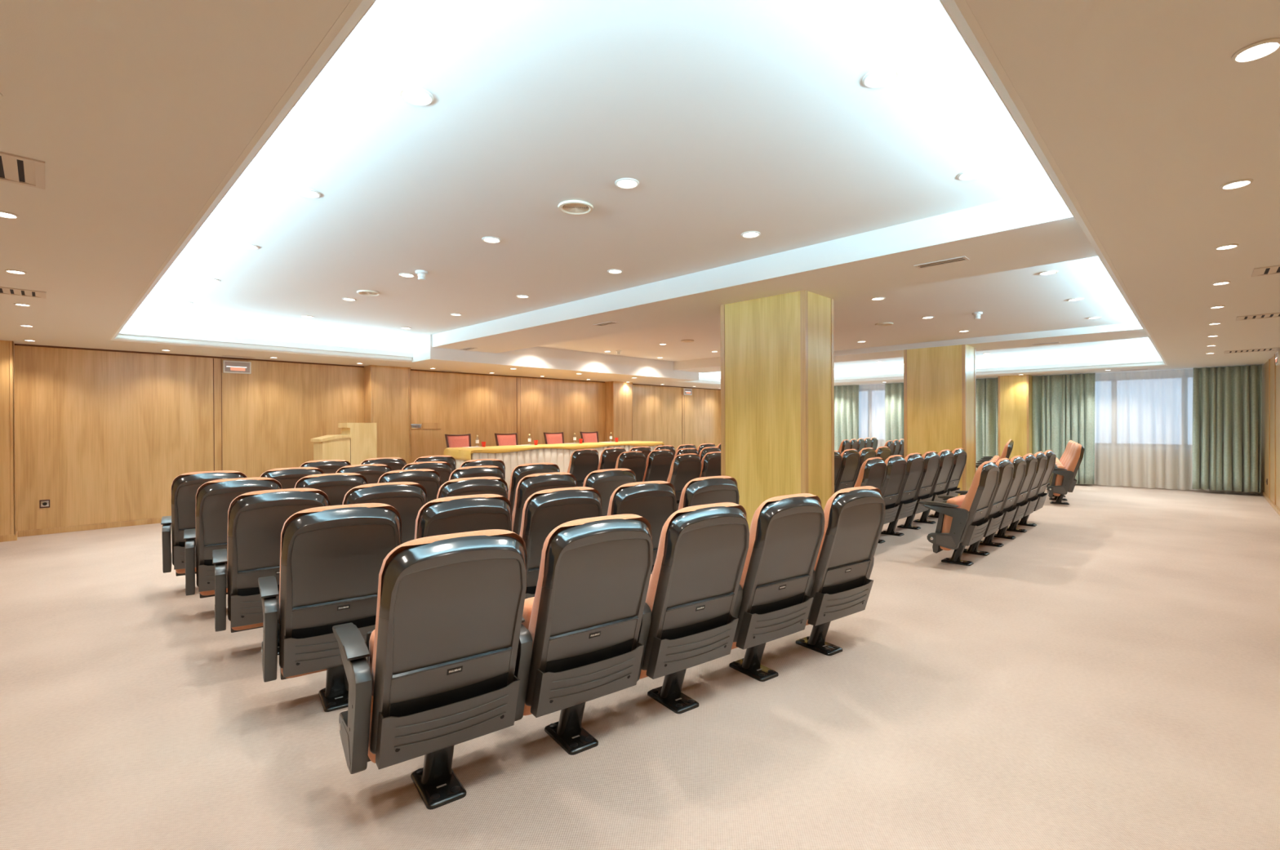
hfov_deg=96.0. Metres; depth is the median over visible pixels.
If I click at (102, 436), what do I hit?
wall
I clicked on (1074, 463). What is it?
cushion
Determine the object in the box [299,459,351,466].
cushion
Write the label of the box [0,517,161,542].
baseboard
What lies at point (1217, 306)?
recessed light
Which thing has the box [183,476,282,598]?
seat
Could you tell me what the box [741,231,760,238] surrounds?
recessed light
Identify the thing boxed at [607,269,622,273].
recessed light
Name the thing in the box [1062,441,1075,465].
cushion
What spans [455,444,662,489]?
table skirt
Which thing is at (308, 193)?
recessed light
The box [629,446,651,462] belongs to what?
seat
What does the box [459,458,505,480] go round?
seat
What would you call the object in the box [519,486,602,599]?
seat
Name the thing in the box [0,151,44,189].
ceiling vent
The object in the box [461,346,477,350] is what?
ceiling vent
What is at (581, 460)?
cushion
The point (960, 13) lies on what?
trim
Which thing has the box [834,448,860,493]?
seat
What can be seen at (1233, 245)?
recessed light
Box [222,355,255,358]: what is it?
ceiling vent
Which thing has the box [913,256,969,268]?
ceiling vent
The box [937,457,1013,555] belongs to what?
seat
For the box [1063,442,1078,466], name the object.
cushion
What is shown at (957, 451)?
cushion
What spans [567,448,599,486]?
seat
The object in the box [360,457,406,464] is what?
cushion
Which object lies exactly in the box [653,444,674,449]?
cushion
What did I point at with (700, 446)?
seat
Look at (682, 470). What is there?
cushion
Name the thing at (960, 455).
seat
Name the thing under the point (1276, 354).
diffuser
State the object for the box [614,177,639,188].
recessed light
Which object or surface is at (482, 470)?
seat
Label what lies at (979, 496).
backrest
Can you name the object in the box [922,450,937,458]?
cushion
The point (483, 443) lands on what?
cup
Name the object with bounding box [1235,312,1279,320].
ceiling vent
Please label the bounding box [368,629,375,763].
seat cushion
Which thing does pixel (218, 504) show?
backrest
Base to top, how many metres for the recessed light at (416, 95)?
0.012 m
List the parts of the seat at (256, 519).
armrest, seat, backrest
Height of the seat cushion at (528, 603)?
0.508 m
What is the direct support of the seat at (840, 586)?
on the floor
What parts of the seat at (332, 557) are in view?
armrest, seat, foot plate, backrest, name plate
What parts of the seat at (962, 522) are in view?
seat, armrest, foot plate, backrest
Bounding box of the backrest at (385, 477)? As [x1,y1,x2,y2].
[377,468,440,483]
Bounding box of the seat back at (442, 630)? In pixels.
[371,528,527,696]
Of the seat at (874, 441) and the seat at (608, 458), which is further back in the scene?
the seat at (874, 441)
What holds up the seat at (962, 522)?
on the floor
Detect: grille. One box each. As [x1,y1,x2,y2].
[360,291,376,294]
[564,203,587,212]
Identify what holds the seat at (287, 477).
on the floor
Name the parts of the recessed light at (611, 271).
bulb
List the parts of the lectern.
screen panel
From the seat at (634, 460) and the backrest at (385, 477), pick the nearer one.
the backrest at (385, 477)
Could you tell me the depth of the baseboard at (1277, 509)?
9.42 m
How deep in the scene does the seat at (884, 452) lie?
8.85 m
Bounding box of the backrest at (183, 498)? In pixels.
[171,470,247,538]
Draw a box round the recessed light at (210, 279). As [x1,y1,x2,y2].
[201,277,219,281]
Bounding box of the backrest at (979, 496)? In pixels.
[960,460,995,511]
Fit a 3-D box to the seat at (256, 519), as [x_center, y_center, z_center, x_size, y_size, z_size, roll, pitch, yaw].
[-2.276,0.887,3.560,0.586,1.020,0.589,0,0,-37]
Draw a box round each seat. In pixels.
[160,470,247,576]
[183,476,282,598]
[212,488,329,655]
[257,502,401,711]
[260,466,324,488]
[294,472,367,506]
[299,459,351,473]
[332,528,527,809]
[335,463,392,484]
[342,481,426,543]
[360,457,406,471]
[377,468,440,502]
[401,461,453,485]
[413,455,456,471]
[414,493,512,538]
[436,476,508,498]
[448,465,504,480]
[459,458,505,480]
[507,462,559,511]
[511,471,577,534]
[514,513,653,755]
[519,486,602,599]
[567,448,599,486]
[582,468,635,515]
[597,447,626,470]
[607,480,676,573]
[614,450,645,482]
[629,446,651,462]
[636,502,749,713]
[642,448,673,481]
[653,444,675,457]
[666,453,701,510]
[673,448,698,458]
[675,444,696,453]
[678,475,739,509]
[697,443,715,453]
[698,446,720,460]
[699,451,720,477]
[728,493,824,681]
[795,485,885,655]
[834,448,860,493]
[834,450,841,488]
[838,439,850,454]
[838,454,906,543]
[849,438,858,449]
[852,447,876,487]
[853,457,886,491]
[857,438,865,452]
[863,437,871,448]
[870,436,877,450]
[875,445,891,462]
[880,452,924,536]
[884,440,894,455]
[892,439,900,455]
[897,438,903,455]
[897,450,940,529]
[913,448,954,524]
[917,460,999,565]
[928,448,966,517]
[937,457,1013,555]
[955,455,1026,546]
[976,441,1012,464]
[976,442,1011,468]
[977,440,1013,462]
[978,440,1013,461]
[980,439,1013,461]
[993,453,1037,539]
[1006,451,1047,532]
[1017,449,1056,526]
[1046,440,1071,489]
[1046,441,1075,497]
[1046,442,1078,500]
[1047,440,1073,493]
[1047,443,1084,504]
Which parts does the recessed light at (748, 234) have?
bulb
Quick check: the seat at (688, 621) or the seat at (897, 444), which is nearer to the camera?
the seat at (688, 621)
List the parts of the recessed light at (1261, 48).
bulb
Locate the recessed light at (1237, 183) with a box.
[1220,178,1253,189]
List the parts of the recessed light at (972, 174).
bulb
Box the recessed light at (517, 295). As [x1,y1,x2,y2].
[515,294,529,297]
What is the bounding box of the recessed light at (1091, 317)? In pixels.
[1087,316,1102,319]
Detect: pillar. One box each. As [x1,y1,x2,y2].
[720,289,834,529]
[903,344,976,496]
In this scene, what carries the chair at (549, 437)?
on the platform
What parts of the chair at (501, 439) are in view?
leg, rail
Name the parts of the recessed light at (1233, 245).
bulb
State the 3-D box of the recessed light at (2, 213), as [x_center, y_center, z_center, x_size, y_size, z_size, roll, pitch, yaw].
[-3.086,-1.024,2.795,0.100,0.012,0.100,0,0,44]
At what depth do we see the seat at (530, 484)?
4.33 m
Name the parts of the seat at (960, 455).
foot plate, backrest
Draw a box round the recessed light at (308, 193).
[293,187,320,197]
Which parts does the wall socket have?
plate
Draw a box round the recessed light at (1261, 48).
[1231,37,1279,62]
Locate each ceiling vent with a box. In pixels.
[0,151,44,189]
[0,286,45,298]
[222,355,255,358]
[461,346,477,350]
[593,320,618,325]
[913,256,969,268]
[1031,342,1060,345]
[1223,347,1279,353]
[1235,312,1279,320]
[1251,265,1279,276]
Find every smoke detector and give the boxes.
[415,270,427,280]
[972,311,982,319]
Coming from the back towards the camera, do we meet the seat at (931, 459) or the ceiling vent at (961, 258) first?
the seat at (931, 459)
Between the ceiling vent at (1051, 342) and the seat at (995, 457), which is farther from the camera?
the seat at (995, 457)
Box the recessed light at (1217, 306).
[1209,305,1225,308]
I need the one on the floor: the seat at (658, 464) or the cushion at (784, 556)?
the seat at (658, 464)
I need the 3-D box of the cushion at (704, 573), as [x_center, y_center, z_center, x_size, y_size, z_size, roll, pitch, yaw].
[0.266,0.644,2.762,0.517,0.550,0.222,0,0,-36]
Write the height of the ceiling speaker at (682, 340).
0.022 m
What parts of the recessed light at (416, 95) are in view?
bulb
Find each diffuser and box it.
[224,361,249,372]
[684,388,691,394]
[1275,352,1277,364]
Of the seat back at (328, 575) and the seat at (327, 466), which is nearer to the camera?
the seat back at (328, 575)
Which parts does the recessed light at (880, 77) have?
bulb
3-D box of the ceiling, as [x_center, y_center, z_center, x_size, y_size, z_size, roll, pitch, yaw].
[1.756,-1.290,8.846,11.510,0.440,17.150,0,0,44]
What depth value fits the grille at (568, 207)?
3.78 m
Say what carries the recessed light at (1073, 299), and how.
in the ceiling
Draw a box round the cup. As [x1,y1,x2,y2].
[481,441,485,446]
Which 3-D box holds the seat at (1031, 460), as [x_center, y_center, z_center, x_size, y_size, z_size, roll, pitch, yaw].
[4.371,0.845,6.906,0.589,1.020,0.586,0,0,45]
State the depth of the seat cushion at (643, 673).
2.80 m
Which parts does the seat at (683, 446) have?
backrest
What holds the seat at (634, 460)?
on the floor
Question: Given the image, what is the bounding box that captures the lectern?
[310,422,377,465]
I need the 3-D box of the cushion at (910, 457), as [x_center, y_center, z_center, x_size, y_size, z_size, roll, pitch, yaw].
[3.260,0.615,7.050,0.222,0.550,0.517,0,0,45]
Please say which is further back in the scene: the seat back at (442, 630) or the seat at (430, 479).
the seat at (430, 479)
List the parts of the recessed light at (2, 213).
bulb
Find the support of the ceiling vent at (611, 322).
in the ceiling
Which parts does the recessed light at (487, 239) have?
bulb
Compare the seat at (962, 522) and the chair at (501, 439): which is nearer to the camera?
the seat at (962, 522)
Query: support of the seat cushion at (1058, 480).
on the seat at (1059, 487)
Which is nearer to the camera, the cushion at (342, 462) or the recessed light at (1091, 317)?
the cushion at (342, 462)
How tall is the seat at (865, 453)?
1.020 m
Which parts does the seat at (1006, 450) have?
backrest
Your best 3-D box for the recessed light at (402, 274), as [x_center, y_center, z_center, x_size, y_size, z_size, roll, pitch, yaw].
[-2.221,-1.428,5.493,0.144,0.012,0.144,0,0,44]
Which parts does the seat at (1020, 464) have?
foot plate, backrest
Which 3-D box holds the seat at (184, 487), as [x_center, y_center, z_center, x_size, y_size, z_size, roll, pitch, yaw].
[-3.695,0.889,4.904,0.586,1.020,0.589,0,0,-38]
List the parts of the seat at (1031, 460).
foot plate, backrest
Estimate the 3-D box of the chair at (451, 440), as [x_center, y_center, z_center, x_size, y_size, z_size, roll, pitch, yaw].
[-3.290,0.663,10.787,0.515,0.985,0.522,0,0,44]
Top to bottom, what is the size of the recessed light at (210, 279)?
0.012 m
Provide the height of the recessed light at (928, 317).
0.012 m
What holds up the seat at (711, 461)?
on the floor
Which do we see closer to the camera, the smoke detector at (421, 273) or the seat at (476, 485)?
the seat at (476, 485)
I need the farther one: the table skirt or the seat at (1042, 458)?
the table skirt
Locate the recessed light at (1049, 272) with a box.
[1038,270,1057,275]
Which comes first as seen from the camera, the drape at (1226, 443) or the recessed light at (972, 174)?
the recessed light at (972, 174)
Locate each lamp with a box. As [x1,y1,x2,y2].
[222,360,251,373]
[683,387,692,395]
[1275,350,1279,365]
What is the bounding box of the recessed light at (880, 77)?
[862,66,900,88]
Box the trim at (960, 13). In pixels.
[107,0,1168,385]
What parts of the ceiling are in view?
dropped panel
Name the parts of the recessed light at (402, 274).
bulb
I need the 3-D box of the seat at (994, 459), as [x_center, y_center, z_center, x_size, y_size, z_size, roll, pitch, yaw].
[7.037,0.817,11.420,0.589,1.020,0.586,0,0,34]
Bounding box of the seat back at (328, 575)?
[278,502,401,623]
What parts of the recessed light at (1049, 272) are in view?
bulb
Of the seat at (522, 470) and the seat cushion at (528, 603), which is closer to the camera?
the seat cushion at (528, 603)
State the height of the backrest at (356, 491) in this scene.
0.550 m
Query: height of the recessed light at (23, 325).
0.012 m
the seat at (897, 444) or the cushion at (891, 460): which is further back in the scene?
the seat at (897, 444)
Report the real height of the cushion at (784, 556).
0.550 m
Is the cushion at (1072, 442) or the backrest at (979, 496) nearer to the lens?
the backrest at (979, 496)
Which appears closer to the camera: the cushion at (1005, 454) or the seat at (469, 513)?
the seat at (469, 513)
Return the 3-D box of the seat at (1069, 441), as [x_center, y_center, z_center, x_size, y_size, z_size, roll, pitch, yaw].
[8.438,0.810,11.676,0.589,1.020,0.655,0,0,34]
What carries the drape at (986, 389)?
hanging from the ceiling
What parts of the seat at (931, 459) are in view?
foot plate, backrest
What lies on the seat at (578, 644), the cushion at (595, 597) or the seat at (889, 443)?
the cushion at (595, 597)
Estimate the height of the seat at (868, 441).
1.020 m
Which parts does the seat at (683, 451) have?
backrest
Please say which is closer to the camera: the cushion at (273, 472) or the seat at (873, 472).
the cushion at (273, 472)
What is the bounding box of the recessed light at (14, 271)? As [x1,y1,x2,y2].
[4,269,26,274]
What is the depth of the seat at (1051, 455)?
7.61 m
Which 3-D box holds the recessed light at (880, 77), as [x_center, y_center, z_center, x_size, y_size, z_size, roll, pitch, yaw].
[0.992,-1.431,2.371,0.144,0.012,0.144,0,0,44]
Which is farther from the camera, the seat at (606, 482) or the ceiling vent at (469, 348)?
the ceiling vent at (469, 348)
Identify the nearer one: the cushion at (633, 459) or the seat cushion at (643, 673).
the seat cushion at (643, 673)
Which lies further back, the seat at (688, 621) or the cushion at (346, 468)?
the cushion at (346, 468)
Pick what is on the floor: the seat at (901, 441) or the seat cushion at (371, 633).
the seat at (901, 441)
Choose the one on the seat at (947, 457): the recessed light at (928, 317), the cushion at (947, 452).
the cushion at (947, 452)
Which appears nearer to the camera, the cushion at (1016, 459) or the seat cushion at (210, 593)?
the seat cushion at (210, 593)
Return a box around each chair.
[444,433,471,447]
[494,432,518,445]
[543,431,564,444]
[580,431,599,442]
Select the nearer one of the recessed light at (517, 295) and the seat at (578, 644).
the seat at (578, 644)
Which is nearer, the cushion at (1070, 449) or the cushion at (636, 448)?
the cushion at (636, 448)
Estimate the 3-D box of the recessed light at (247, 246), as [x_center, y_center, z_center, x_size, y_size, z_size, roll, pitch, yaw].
[-3.113,-1.421,4.575,0.144,0.012,0.144,0,0,44]
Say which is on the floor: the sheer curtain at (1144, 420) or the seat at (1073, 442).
the seat at (1073, 442)
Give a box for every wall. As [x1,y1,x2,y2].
[0,340,720,535]
[998,374,1262,493]
[1262,354,1279,509]
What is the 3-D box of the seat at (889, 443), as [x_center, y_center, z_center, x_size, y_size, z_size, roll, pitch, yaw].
[4.899,0.825,11.913,0.589,1.020,0.586,0,0,36]
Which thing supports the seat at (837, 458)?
on the floor
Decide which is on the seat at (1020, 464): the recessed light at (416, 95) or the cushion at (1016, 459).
the cushion at (1016, 459)
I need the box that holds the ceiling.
[0,0,1279,389]
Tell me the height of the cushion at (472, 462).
0.550 m
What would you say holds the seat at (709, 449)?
on the floor
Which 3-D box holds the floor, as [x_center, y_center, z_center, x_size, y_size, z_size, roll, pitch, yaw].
[1.768,1.420,8.856,11.910,0.120,17.550,0,0,44]
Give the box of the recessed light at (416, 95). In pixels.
[398,85,433,105]
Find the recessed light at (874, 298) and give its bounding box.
[871,297,884,300]
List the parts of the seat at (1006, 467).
foot plate, backrest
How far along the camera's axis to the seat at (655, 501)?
3.72 m
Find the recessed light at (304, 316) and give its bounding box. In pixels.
[301,315,314,317]
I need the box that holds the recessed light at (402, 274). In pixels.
[399,272,415,277]
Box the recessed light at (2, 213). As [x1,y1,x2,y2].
[0,209,18,217]
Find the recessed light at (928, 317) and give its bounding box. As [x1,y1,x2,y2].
[921,315,933,319]
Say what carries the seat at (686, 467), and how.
on the floor
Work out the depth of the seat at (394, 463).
6.53 m
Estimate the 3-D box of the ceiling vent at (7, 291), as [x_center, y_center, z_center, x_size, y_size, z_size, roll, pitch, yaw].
[-4.890,-1.020,4.325,0.300,0.007,0.600,0,0,44]
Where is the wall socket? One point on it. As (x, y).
(42, 503)
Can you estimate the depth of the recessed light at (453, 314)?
7.49 m
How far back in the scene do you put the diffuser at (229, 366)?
8.85 m
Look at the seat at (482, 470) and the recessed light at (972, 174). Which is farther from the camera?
the seat at (482, 470)
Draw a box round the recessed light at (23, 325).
[20,324,33,326]
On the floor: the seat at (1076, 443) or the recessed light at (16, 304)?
the seat at (1076, 443)
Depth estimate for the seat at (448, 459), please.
6.89 m
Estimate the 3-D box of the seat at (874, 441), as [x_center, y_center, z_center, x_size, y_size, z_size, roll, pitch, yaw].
[5.634,0.812,14.498,0.589,1.020,0.655,0,0,36]
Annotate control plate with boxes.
[410,423,421,428]
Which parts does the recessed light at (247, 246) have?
bulb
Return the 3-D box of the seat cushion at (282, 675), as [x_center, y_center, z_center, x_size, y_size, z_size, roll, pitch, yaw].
[-1.556,0.996,2.955,0.484,0.508,0.164,0,0,-35]
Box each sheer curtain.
[858,383,884,448]
[1093,368,1258,493]
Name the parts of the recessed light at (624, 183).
bulb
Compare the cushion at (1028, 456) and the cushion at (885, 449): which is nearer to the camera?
the cushion at (1028, 456)
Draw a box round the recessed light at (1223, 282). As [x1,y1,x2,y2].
[1211,280,1230,284]
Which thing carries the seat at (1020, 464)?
on the floor
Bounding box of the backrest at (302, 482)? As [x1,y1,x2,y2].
[294,472,367,488]
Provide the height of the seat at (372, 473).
1.020 m
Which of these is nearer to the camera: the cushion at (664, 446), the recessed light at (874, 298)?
the recessed light at (874, 298)
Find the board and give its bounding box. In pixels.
[422,422,440,429]
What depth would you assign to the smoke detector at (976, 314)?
6.94 m
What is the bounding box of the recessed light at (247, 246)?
[236,243,258,248]
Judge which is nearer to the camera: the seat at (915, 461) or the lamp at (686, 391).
the seat at (915, 461)
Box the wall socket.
[39,499,49,507]
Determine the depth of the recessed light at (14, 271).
3.83 m
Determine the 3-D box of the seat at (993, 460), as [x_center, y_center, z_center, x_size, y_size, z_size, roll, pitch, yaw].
[6.713,0.820,10.935,0.589,1.020,0.586,0,0,34]
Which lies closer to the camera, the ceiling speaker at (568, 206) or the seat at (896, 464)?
the ceiling speaker at (568, 206)
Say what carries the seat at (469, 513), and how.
on the floor
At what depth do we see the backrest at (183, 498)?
4.64 m
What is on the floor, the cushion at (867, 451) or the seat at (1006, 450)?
the seat at (1006, 450)
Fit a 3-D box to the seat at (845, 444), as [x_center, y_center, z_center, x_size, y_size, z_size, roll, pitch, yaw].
[4.243,0.825,12.583,0.589,1.020,0.586,0,0,36]
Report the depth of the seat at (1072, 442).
11.02 m
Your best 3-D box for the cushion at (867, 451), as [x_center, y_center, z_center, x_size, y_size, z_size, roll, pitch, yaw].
[3.293,0.609,8.563,0.222,0.550,0.517,0,0,44]
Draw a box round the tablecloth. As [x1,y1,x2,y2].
[443,440,664,460]
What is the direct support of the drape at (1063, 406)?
hanging from the ceiling
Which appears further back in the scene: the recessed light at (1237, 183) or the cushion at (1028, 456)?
the cushion at (1028, 456)
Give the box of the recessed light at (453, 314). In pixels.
[450,313,462,315]
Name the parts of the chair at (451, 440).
leg, rail, leg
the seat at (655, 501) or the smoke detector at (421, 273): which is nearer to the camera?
the seat at (655, 501)
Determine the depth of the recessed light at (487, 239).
4.44 m
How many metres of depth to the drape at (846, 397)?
16.13 m
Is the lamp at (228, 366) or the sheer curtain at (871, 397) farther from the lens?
the sheer curtain at (871, 397)
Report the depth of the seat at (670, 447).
9.70 m
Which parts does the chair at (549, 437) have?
leg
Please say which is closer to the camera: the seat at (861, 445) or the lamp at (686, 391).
the seat at (861, 445)
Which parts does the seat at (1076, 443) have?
foot plate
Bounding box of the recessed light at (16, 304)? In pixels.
[13,302,31,306]
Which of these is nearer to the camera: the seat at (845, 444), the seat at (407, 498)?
the seat at (407, 498)
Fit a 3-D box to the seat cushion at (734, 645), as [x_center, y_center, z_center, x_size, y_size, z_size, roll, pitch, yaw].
[0.628,0.985,3.261,0.484,0.508,0.164,0,0,-36]
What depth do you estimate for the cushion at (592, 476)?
4.73 m
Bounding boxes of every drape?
[834,384,858,451]
[884,382,903,443]
[975,377,998,470]
[1031,373,1095,484]
[1191,364,1262,492]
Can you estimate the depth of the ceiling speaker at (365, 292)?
6.18 m
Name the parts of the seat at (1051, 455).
foot plate, backrest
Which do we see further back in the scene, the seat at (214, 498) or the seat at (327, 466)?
the seat at (327, 466)
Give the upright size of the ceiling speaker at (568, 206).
0.022 m
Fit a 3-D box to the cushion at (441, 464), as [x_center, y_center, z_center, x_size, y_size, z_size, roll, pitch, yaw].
[-2.194,0.643,5.875,0.517,0.550,0.222,0,0,-38]
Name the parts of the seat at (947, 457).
foot plate, backrest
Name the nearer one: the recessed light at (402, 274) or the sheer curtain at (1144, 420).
the recessed light at (402, 274)
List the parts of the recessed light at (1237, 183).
bulb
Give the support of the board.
attached to the wall at (102, 436)
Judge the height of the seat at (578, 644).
1.020 m
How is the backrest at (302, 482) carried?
on the seat at (335, 486)
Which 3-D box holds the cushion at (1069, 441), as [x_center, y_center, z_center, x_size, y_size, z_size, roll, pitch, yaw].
[8.559,0.574,11.592,0.222,0.550,0.517,0,0,34]
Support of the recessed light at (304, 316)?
in the ceiling
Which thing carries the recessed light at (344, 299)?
in the ceiling
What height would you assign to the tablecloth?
0.205 m
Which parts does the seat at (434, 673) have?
armrest, seat, foot plate, backrest, name plate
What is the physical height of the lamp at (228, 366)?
0.190 m
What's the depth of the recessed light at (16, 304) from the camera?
4.88 m
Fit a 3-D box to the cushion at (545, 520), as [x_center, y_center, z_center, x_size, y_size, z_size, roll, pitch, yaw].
[-0.494,0.644,3.470,0.517,0.550,0.222,0,0,-35]
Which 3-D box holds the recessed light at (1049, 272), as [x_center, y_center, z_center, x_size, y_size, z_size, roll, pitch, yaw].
[3.612,-1.348,5.096,0.144,0.012,0.144,0,0,44]
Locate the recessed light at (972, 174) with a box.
[957,168,986,180]
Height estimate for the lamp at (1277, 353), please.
0.190 m
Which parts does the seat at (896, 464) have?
foot plate, backrest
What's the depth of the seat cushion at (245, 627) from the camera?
3.52 m
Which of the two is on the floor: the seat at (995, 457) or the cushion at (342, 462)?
the seat at (995, 457)
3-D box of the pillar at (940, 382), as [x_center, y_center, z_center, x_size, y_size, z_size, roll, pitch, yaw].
[5.021,0.032,9.658,0.964,2.620,0.614,0,0,44]
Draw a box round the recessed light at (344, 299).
[342,297,355,301]
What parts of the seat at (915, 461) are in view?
foot plate, backrest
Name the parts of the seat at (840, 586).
armrest, foot plate, backrest, armrest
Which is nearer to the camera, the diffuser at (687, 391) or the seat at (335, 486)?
the seat at (335, 486)
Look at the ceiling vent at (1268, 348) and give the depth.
8.51 m
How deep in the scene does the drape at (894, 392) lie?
15.18 m
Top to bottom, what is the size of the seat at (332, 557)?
1.020 m
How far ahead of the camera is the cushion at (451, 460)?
6.89 m
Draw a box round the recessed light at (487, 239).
[482,236,501,243]
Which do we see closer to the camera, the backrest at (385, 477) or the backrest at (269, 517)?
the backrest at (269, 517)
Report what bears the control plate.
attached to the wall at (102, 436)
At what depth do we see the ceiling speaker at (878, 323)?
7.69 m
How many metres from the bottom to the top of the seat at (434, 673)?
1.020 m
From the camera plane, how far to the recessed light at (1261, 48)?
1.60 m
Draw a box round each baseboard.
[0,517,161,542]
[1261,489,1279,515]
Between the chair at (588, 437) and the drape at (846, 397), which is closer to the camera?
the chair at (588, 437)
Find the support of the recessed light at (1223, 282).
in the ceiling
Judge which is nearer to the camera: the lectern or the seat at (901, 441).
the lectern
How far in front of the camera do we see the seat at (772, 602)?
3.02 m
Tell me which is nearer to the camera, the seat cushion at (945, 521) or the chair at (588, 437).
the seat cushion at (945, 521)
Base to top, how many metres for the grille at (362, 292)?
0.007 m
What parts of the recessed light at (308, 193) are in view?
bulb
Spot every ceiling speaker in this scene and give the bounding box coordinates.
[356,289,380,296]
[558,200,593,214]
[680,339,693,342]
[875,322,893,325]
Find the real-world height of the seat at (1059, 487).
1.020 m
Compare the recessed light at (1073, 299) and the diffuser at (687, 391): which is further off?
the diffuser at (687, 391)
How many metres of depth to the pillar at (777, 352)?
5.59 m
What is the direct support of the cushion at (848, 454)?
on the seat at (851, 458)
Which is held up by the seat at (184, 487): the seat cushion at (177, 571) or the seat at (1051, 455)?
the seat cushion at (177, 571)
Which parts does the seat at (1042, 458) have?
foot plate, backrest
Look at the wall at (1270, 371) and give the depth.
9.53 m
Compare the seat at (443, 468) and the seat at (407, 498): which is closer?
the seat at (407, 498)
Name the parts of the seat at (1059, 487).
seat, foot plate, armrest, backrest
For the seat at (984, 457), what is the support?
on the floor
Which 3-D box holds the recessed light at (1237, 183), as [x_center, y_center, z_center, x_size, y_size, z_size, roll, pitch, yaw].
[2.594,-1.049,2.505,0.100,0.012,0.100,0,0,44]
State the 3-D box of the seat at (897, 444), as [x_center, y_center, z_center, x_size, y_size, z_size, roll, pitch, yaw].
[5.239,0.821,12.387,0.589,1.020,0.586,0,0,36]
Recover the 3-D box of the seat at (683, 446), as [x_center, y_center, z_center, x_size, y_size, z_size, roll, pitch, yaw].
[0.630,0.850,10.267,0.589,1.020,0.586,0,0,44]
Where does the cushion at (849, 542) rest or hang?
on the seat at (840, 586)
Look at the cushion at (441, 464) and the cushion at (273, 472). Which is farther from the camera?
the cushion at (441, 464)
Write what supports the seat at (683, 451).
on the floor
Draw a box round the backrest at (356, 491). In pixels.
[342,481,426,504]
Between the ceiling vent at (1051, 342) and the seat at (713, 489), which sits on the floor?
the seat at (713, 489)
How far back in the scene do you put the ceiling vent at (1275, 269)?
3.97 m
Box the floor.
[0,484,1279,849]
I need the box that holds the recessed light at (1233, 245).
[1214,243,1239,249]
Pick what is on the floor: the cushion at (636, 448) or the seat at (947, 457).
the seat at (947, 457)
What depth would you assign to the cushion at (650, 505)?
3.69 m
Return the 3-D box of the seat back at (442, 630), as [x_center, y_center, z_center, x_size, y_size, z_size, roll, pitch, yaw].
[-0.681,0.650,2.083,0.517,0.550,0.222,0,0,-36]
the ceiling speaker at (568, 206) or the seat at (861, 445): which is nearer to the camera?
the ceiling speaker at (568, 206)
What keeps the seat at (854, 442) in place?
on the floor
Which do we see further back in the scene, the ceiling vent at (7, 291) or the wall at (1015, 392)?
the wall at (1015, 392)
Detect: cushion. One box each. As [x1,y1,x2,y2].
[175,567,195,573]
[200,587,227,595]
[230,621,262,630]
[260,466,324,476]
[280,667,326,678]
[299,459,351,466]
[335,463,392,473]
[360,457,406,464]
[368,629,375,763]
[401,461,453,471]
[413,455,456,466]
[459,458,505,468]
[519,486,601,537]
[521,596,534,715]
[528,513,652,648]
[567,448,598,472]
[582,468,635,486]
[607,480,675,515]
[614,450,644,468]
[629,446,651,451]
[639,573,651,679]
[644,502,746,611]
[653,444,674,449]
[666,453,700,482]
[731,641,737,649]
[739,493,821,588]
[813,485,881,570]
[840,448,857,460]
[858,447,875,455]
[875,445,889,453]
[884,454,903,465]
[904,452,921,462]
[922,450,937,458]
[937,448,951,456]
[939,494,965,550]
[951,448,964,454]
[995,457,1010,466]
[999,442,1008,459]
[1010,455,1022,462]
[1022,453,1034,460]
[1053,464,1065,496]
[1059,440,1071,461]
[1060,440,1073,462]
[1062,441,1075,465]
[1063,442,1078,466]
[1065,443,1081,471]
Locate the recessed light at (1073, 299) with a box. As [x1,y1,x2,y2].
[1067,297,1084,301]
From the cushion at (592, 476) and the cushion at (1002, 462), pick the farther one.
the cushion at (1002, 462)

